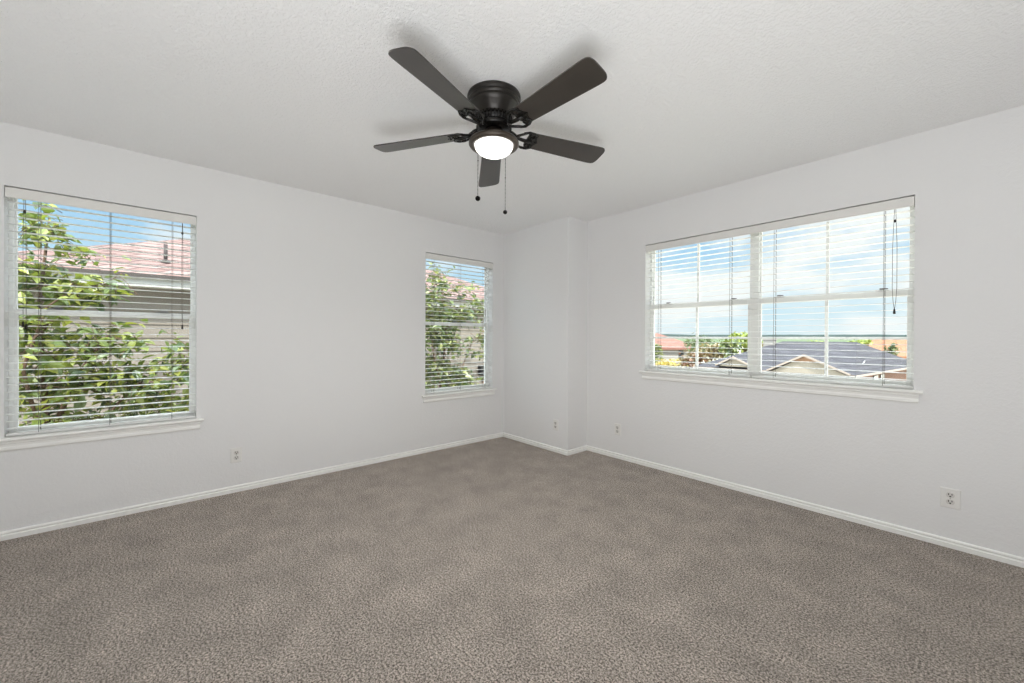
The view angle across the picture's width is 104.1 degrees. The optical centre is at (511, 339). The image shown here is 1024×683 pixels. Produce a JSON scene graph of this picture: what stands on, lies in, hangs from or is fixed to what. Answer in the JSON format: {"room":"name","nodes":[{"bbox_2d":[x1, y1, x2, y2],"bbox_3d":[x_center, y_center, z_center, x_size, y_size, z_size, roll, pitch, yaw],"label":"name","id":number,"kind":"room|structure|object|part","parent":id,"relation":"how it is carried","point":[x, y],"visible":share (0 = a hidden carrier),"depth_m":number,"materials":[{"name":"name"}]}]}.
{"room":"empty bedroom","nodes":[
{"label":"empty bedroom","id":0,"kind":"room"},
{"bbox_2d":[0,121,503,531],"bbox_3d":[-1.845,-0.044,3.415,5.422,2.440,0.150,0,0,-41],"label":"wall","id":1,"kind":"structure","parent":0,"point":[310,306],"depth_m":3.20,"materials":[{"name":"white paint"}]},
{"bbox_2d":[0,198,203,451],"bbox_3d":[-2.671,-0.122,2.664,0.968,1.558,0.181,0,0,-41],"label":"window","id":2,"kind":"structure","parent":1,"relation":"in","point":[18,442],"depth_m":2.52,"materials":[{"name":"white plastic"}]},
{"bbox_2d":[5,187,195,435],"bbox_3d":[-2.659,-0.162,2.649,0.878,1.472,0.071,0,0,-41],"label":"horizontal blind","id":3,"kind":"object","parent":2,"relation":"attached to","point":[10,192],"visible":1,"depth_m":2.60,"materials":[{"name":"white plastic"}]},
{"bbox_3d":[-2.917,-0.468,2.389,0.014,0.735,0.003,0,0,-41],"label":"pull cord","id":4,"kind":"part","parent":3,"relation":"part of","materials":[{"name":"grey fabric"}]},
{"bbox_3d":[-2.897,-0.142,2.451,0.008,1.415,0.055,0,0,-41],"label":"ladder cord","id":5,"kind":"part","parent":3,"relation":"part of","materials":[{"name":"white fabric"}]},
{"bbox_3d":[-2.667,0.566,2.658,0.878,0.016,0.050,0,0,-41],"label":"rail","id":6,"kind":"part","parent":3,"relation":"part of","materials":[{"name":"white plastic"}]},
{"bbox_3d":[-2.666,-0.141,2.653,0.008,1.415,0.055,0,0,-41],"label":"ladder cord","id":7,"kind":"part","parent":3,"relation":"part of","materials":[{"name":"white fabric"}]},
{"bbox_3d":[-2.704,0.186,2.700,0.846,0.745,0.022,0,0,-41],"label":"sash","id":8,"kind":"part","parent":2,"relation":"part of","materials":[{"name":"white plastic"}]},
{"bbox_3d":[-2.715,-0.516,2.714,0.846,0.732,0.021,0,0,-41],"label":"sash","id":9,"kind":"part","parent":2,"relation":"part of","materials":[{"name":"white plastic"}]},
{"bbox_2d":[231,447,241,462],"bbox_3d":[-2.123,0.893,3.074,0.072,0.114,0.009,0,0,-41],"label":"electrical outlet","id":10,"kind":"object","parent":1,"relation":"attached to","point":[236,453],"visible":1,"depth_m":3.07,"materials":[{"name":"white plastic"}]},
{"bbox_2d":[0,432,502,540],"bbox_3d":[-1.913,1.151,3.256,4.812,0.050,0.014,0,0,-41],"label":"baseboard","id":11,"kind":"structure","parent":1,"relation":"attached to","point":[55,525],"depth_m":2.96,"materials":[{"name":"white paint"}]},
{"bbox_2d":[421,267,496,402],"bbox_3d":[-0.599,-0.122,4.478,0.976,1.566,0.181,0,0,-41],"label":"window","id":12,"kind":"structure","parent":1,"relation":"in","point":[444,396],"depth_m":4.54,"materials":[{"name":"white plastic"}]},
{"bbox_3d":[-0.631,0.188,4.514,0.854,0.749,0.022,0,0,-41],"label":"sash","id":13,"kind":"part","parent":12,"relation":"part of","materials":[{"name":"white plastic"}]},
{"bbox_2d":[425,253,492,393],"bbox_3d":[-0.586,-0.162,4.463,0.886,1.480,0.071,0,0,-41],"label":"horizontal blind","id":14,"kind":"object","parent":12,"relation":"attached to","point":[434,257],"visible":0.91,"depth_m":4.44,"materials":[{"name":"white plastic"}]},
{"bbox_3d":[-0.840,-0.142,4.251,0.008,1.423,0.055,0,0,-41],"label":"ladder cord","id":15,"kind":"part","parent":14,"relation":"part of","materials":[{"name":"white fabric"}]},
{"bbox_3d":[-0.595,0.570,4.471,0.886,0.016,0.050,0,0,-41],"label":"rail","id":16,"kind":"part","parent":14,"relation":"part of","materials":[{"name":"white plastic"}]},
{"bbox_3d":[-0.588,-0.142,4.472,0.008,1.423,0.055,0,0,-41],"label":"ladder cord","id":17,"kind":"part","parent":14,"relation":"part of","materials":[{"name":"white fabric"}]},
{"bbox_3d":[-0.328,-0.141,4.699,0.008,1.423,0.055,0,0,-41],"label":"ladder cord","id":18,"kind":"part","parent":14,"relation":"part of","materials":[{"name":"white fabric"}]},
{"bbox_3d":[-0.643,-0.519,4.528,0.854,0.736,0.021,0,0,-41],"label":"sash","id":19,"kind":"part","parent":12,"relation":"part of","materials":[{"name":"white plastic"}]},
{"bbox_2d":[0,437,1023,682],"bbox_3d":[-0.020,1.253,1.328,5.422,0.120,5.710,0,0,-41],"label":"floor","id":20,"kind":"structure","parent":0,"point":[501,559],"depth_m":1.89,"materials":[{"name":"carpet"}]},
{"bbox_2d":[0,0,1023,234],"bbox_3d":[-0.007,-1.322,1.318,5.422,0.150,5.710,0,0,-41],"label":"ceiling","id":21,"kind":"structure","parent":0,"point":[696,96],"depth_m":1.95,"materials":[{"name":"white paint"}]},
{"bbox_2d":[373,47,606,213],"bbox_3d":[-0.061,-0.964,2.026,1.282,0.571,1.227,0,0,-41],"label":"ceiling fan","id":22,"kind":"object","parent":21,"relation":"hanging from","point":[492,105],"visible":1,"depth_m":1.95,"materials":[{"name":"black metal"}]},
{"bbox_3d":[-0.507,-1.055,2.152,0.477,0.051,0.138,0,0,12],"label":"blade","id":23,"kind":"part","parent":22,"relation":"part of","materials":[{"name":"black wood"}]},
{"bbox_3d":[-0.307,-1.079,1.696,0.138,0.044,0.477,0,0,30],"label":"blade","id":24,"kind":"part","parent":22,"relation":"part of","materials":[{"name":"black wood"}]},
{"bbox_3d":[-0.136,-1.054,2.483,0.138,0.051,0.477,0,0,-6],"label":"blade","id":25,"kind":"part","parent":22,"relation":"part of","materials":[{"name":"black wood"}]},
{"bbox_3d":[-0.094,-0.975,2.062,0.197,0.061,0.197,0,0,-41],"label":"lamp shade","id":26,"kind":"part","parent":22,"relation":"part of","materials":[{"name":"white glass"}]},
{"bbox_3d":[0.189,-1.070,1.746,0.138,0.037,0.477,0,0,-41],"label":"blade","id":27,"kind":"part","parent":22,"relation":"part of","materials":[{"name":"black wood"}]},
{"bbox_3d":[0.294,-1.066,2.232,0.477,0.035,0.138,0,0,-24],"label":"blade","id":28,"kind":"part","parent":22,"relation":"part of","materials":[{"name":"black wood"}]},
{"bbox_2d":[503,216,587,449],"bbox_3d":[0.352,-0.037,4.558,0.310,2.440,1.023,0,0,-41],"label":"wall","id":29,"kind":"structure","parent":0,"point":[546,264],"depth_m":4.29,"materials":[{"name":"white paint"}]},
{"bbox_2d":[503,432,567,455],"bbox_3d":[0.229,1.157,4.450,0.014,0.050,1.038,0,0,-41],"label":"baseboard","id":30,"kind":"structure","parent":29,"relation":"attached to","point":[506,435],"depth_m":4.39,"materials":[{"name":"white paint"}]},
{"bbox_2d":[553,419,557,430],"bbox_3d":[0.458,0.901,4.194,0.009,0.114,0.072,0,0,-41],"label":"electrical outlet","id":31,"kind":"object","parent":29,"relation":"attached to","point":[555,422],"visible":1,"depth_m":4.19,"materials":[{"name":"white plastic"}]},
{"bbox_2d":[567,445,586,455],"bbox_3d":[0.682,1.161,4.168,0.324,0.050,0.014,0,0,-41],"label":"baseboard","id":32,"kind":"structure","parent":29,"relation":"attached to","point":[582,448],"depth_m":4.16,"materials":[{"name":"white paint"}]},
{"bbox_2d":[587,105,1023,557],"bbox_3d":[2.019,-0.023,3.003,0.150,2.440,5.560,0,0,-41],"label":"wall","id":33,"kind":"structure","parent":0,"point":[882,460],"depth_m":2.50,"materials":[{"name":"white paint"}]},
{"bbox_2d":[614,423,620,435],"bbox_3d":[1.053,0.900,3.984,0.009,0.114,0.072,0,0,-41],"label":"electrical outlet","id":34,"kind":"object","parent":33,"relation":"attached to","point":[617,431],"visible":1,"depth_m":3.98,"materials":[{"name":"white plastic"}]},
{"bbox_2d":[639,206,922,402],"bbox_3d":[1.885,-0.250,3.125,0.181,1.263,1.874,0,0,-41],"label":"window","id":35,"kind":"structure","parent":33,"relation":"in","point":[831,389],"depth_m":2.99,"materials":[{"name":"white plastic"}]},
{"bbox_3d":[1.641,-0.574,3.510,0.021,0.581,0.846,0,0,-41],"label":"sash","id":36,"kind":"part","parent":35,"relation":"part of","materials":[{"name":"white plastic"}]},
{"bbox_2d":[646,226,752,376],"bbox_3d":[1.577,-0.292,3.448,0.070,1.177,0.891,0,0,-41],"label":"horizontal blind","id":37,"kind":"object","parent":35,"relation":"attached to","point":[746,230],"visible":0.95,"depth_m":3.39,"materials":[{"name":"white plastic"}]},
{"bbox_3d":[1.370,-0.274,3.696,0.055,1.120,0.008,0,0,-41],"label":"ladder cord","id":38,"kind":"part","parent":37,"relation":"part of","materials":[{"name":"white fabric"}]},
{"bbox_3d":[1.579,0.288,3.456,0.050,0.016,0.888,0,0,-41],"label":"rail","id":39,"kind":"part","parent":37,"relation":"part of","materials":[{"name":"white plastic"}]},
{"bbox_3d":[1.775,-0.270,3.233,0.055,1.120,0.008,0,0,-41],"label":"ladder cord","id":40,"kind":"part","parent":37,"relation":"part of","materials":[{"name":"white fabric"}]},
{"bbox_3d":[1.621,-0.019,3.497,0.022,0.601,0.846,0,0,-41],"label":"sash","id":41,"kind":"part","parent":35,"relation":"part of","materials":[{"name":"white plastic"}]},
{"bbox_2d":[751,196,914,388],"bbox_3d":[2.165,-0.287,2.776,0.070,1.177,0.891,0,0,-41],"label":"horizontal blind","id":42,"kind":"object","parent":35,"relation":"attached to","point":[899,203],"visible":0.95,"depth_m":2.70,"materials":[{"name":"white plastic"}]},
{"bbox_3d":[1.979,-0.268,3.001,0.055,1.120,0.008,0,0,-41],"label":"ladder cord","id":43,"kind":"part","parent":42,"relation":"part of","materials":[{"name":"white fabric"}]},
{"bbox_3d":[2.169,0.293,2.782,0.050,0.016,0.888,0,0,-41],"label":"rail","id":44,"kind":"part","parent":42,"relation":"part of","materials":[{"name":"white plastic"}]},
{"bbox_3d":[2.377,-0.265,2.546,0.055,1.120,0.008,0,0,-41],"label":"ladder cord","id":45,"kind":"part","parent":42,"relation":"part of","materials":[{"name":"white fabric"}]},
{"bbox_3d":[2.386,-0.497,2.488,0.003,0.626,0.023,0,0,-41],"label":"pull cord","id":46,"kind":"part","parent":42,"relation":"part of","materials":[{"name":"white fabric"}]},
{"bbox_3d":[2.218,-0.014,2.815,0.022,0.601,0.846,0,0,-41],"label":"sash","id":47,"kind":"part","parent":35,"relation":"part of","materials":[{"name":"white plastic"}]},
{"bbox_3d":[2.237,-0.569,2.828,0.021,0.581,0.846,0,0,-41],"label":"sash","id":48,"kind":"part","parent":35,"relation":"part of","materials":[{"name":"white plastic"}]},
{"bbox_2d":[587,445,1023,567],"bbox_3d":[2.239,1.174,2.625,0.014,0.050,4.387,0,0,-41],"label":"baseboard","id":49,"kind":"structure","parent":33,"relation":"attached to","point":[995,555],"depth_m":2.66,"materials":[{"name":"white paint"}]},
{"bbox_2d":[940,486,960,509],"bbox_3d":[2.526,0.918,2.301,0.009,0.114,0.080,0,0,-41],"label":"electrical outlet","id":50,"kind":"object","parent":33,"relation":"attached to","point":[949,498],"visible":1,"depth_m":2.30,"materials":[{"name":"white plastic"}]},
{"bbox_2d":[946,492,954,497],"bbox_3d":[2.524,0.898,2.299,0.003,0.028,0.034,0,0,-41],"label":"receptacle","id":51,"kind":"object","parent":50,"relation":"attached to","point":[948,494],"depth_m":2.30,"materials":[{"name":"white plastic"}]},
{"bbox_2d":[946,499,954,504],"bbox_3d":[2.524,0.938,2.299,0.003,0.028,0.034,0,0,-41],"label":"receptacle","id":52,"kind":"object","parent":50,"relation":"attached to","point":[948,501],"depth_m":2.30,"materials":[{"name":"white plastic"}]},
{"label":"outside","id":53,"kind":"structure","parent":0,"visible":0},
{"bbox_2d":[677,339,866,342],"bbox_3d":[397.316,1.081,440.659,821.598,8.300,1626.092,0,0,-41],"label":"field","id":54,"kind":"structure","parent":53,"point":[777,340],"depth_m":521.80,"materials":[{"name":"green plant"}]},
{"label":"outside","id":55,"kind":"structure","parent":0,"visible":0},
{"label":"ground","id":56,"kind":"structure","parent":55,"visible":0},
{"bbox_2d":[18,199,188,425],"bbox_3d":[-4.366,1.488,3.994,2.469,5.749,1.669,0,0,-36],"label":"leafy tree","id":57,"kind":"object","parent":56,"relation":"on","point":[98,353],"visible":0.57,"depth_m":3.74,"materials":[{"name":"green plant"}]},
{"bbox_2d":[18,239,483,425],"bbox_3d":[-5.335,0.782,10.155,8.910,7.105,8.900,0,0,-41],"label":"house","id":58,"kind":"structure","parent":56,"relation":"on","point":[465,332],"depth_m":5.28,"materials":[{"name":"grey"}]},
{"bbox_2d":[425,262,483,388],"bbox_3d":[-1.243,1.519,6.912,2.182,5.697,1.320,0,0,-41],"label":"leafy tree","id":59,"kind":"object","parent":56,"relation":"on","point":[440,342],"visible":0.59,"depth_m":6.86,"materials":[{"name":"green plant"}]},
{"bbox_2d":[655,344,663,362],"bbox_3d":[13.987,2.341,39.518,1.747,3.966,1.884,0,0,-41],"label":"street tree","id":60,"kind":"object","parent":56,"relation":"on","point":[657,348],"visible":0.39,"depth_m":39.18,"materials":[{"name":"green plant"}]},
{"bbox_2d":[655,358,688,367],"bbox_3d":[16.538,3.175,43.244,4.398,2.368,5.288,0,0,-41],"label":"hedge","id":61,"kind":"object","parent":56,"relation":"on","point":[664,361],"visible":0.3,"depth_m":42.58,"materials":[{"name":"yellow plant"}]},
{"bbox_2d":[655,333,695,366],"bbox_3d":[18.310,1.739,53.977,10.600,5.100,11.250,0,0,0],"label":"house","id":62,"kind":"structure","parent":56,"relation":"on","point":[677,346],"depth_m":50.02,"materials":[{"name":"ceramic"}]},
{"bbox_2d":[678,348,711,367],"bbox_3d":[13.630,2.526,29.846,2.163,3.670,2.552,0,0,-41],"label":"street tree","id":63,"kind":"object","parent":56,"relation":"on","point":[686,359],"visible":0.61,"depth_m":29.60,"materials":[{"name":"red plant"}]},
{"bbox_2d":[684,336,715,362],"bbox_3d":[19.118,1.964,40.620,3.104,4.778,4.050,0,0,9],"label":"street tree","id":64,"kind":"object","parent":56,"relation":"on","point":[685,340],"visible":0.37,"depth_m":40.68,"materials":[{"name":"green plant"}]},
{"bbox_2d":[683,334,722,351],"bbox_3d":[22.195,1.804,46.052,5.024,5.099,4.376,0,0,-41],"label":"street tree","id":65,"kind":"object","parent":56,"relation":"on","point":[703,334],"visible":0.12,"depth_m":45.81,"materials":[{"name":"green plant"}]},
{"bbox_2d":[694,340,724,360],"bbox_3d":[17.985,2.217,36.039,3.166,4.285,2.263,0,0,4],"label":"street tree","id":66,"kind":"object","parent":56,"relation":"on","point":[713,351],"visible":0.54,"depth_m":35.66,"materials":[{"name":"green plant"}]},
{"bbox_2d":[718,339,742,357],"bbox_3d":[18.196,2.137,33.170,2.071,4.462,1.603,0,0,6],"label":"street tree","id":67,"kind":"object","parent":56,"relation":"on","point":[724,347],"visible":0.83,"depth_m":32.89,"materials":[{"name":"green plant"}]},
{"bbox_2d":[728,331,762,354],"bbox_3d":[22.433,1.774,38.501,3.686,5.200,3.159,0,0,-41],"label":"street tree","id":68,"kind":"object","parent":56,"relation":"on","point":[744,342],"visible":0.33,"depth_m":38.12,"materials":[{"name":"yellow plant"}]},
{"bbox_2d":[693,339,906,380],"bbox_3d":[20.854,2.199,27.566,15.500,4.400,9.911,0,0,-41],"label":"house","id":69,"kind":"structure","parent":56,"relation":"on","point":[817,349],"depth_m":24.45,"materials":[{"name":"grey"}]},
{"bbox_2d":[847,340,872,345],"bbox_3d":[43.233,2.166,50.029,3.352,4.534,3.200,0,0,-41],"label":"street tree","id":70,"kind":"object","parent":56,"relation":"on","point":[858,341],"visible":0.18,"depth_m":48.76,"materials":[{"name":"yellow plant"}]},
{"bbox_2d":[867,340,906,350],"bbox_3d":[58.398,2.082,61.913,11.523,4.750,13.069,0,0,-41],"label":"house","id":71,"kind":"structure","parent":56,"relation":"on","point":[903,342],"depth_m":59.98,"materials":[{"name":"orange tile"}]},
{"bbox_2d":[883,340,901,355],"bbox_3d":[32.118,2.268,33.722,1.282,4.331,1.155,0,0,-41],"label":"street tree","id":72,"kind":"object","parent":56,"relation":"on","point":[892,347],"visible":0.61,"depth_m":33.61,"materials":[{"name":"green plant"}]},
{"bbox_2d":[894,347,906,358],"bbox_3d":[47.053,2.660,46.160,8.600,3.600,8.500,0,0,41],"label":"house","id":73,"kind":"structure","parent":56,"relation":"on","point":[903,354],"depth_m":45.00,"materials":[{"name":"orange tile"}]},
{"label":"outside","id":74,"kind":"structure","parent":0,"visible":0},
{"bbox_2d":[662,334,906,336],"bbox_3d":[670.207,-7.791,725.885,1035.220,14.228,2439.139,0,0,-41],"label":"hills","id":75,"kind":"structure","parent":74,"point":[668,335],"depth_m":1041.53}
]}

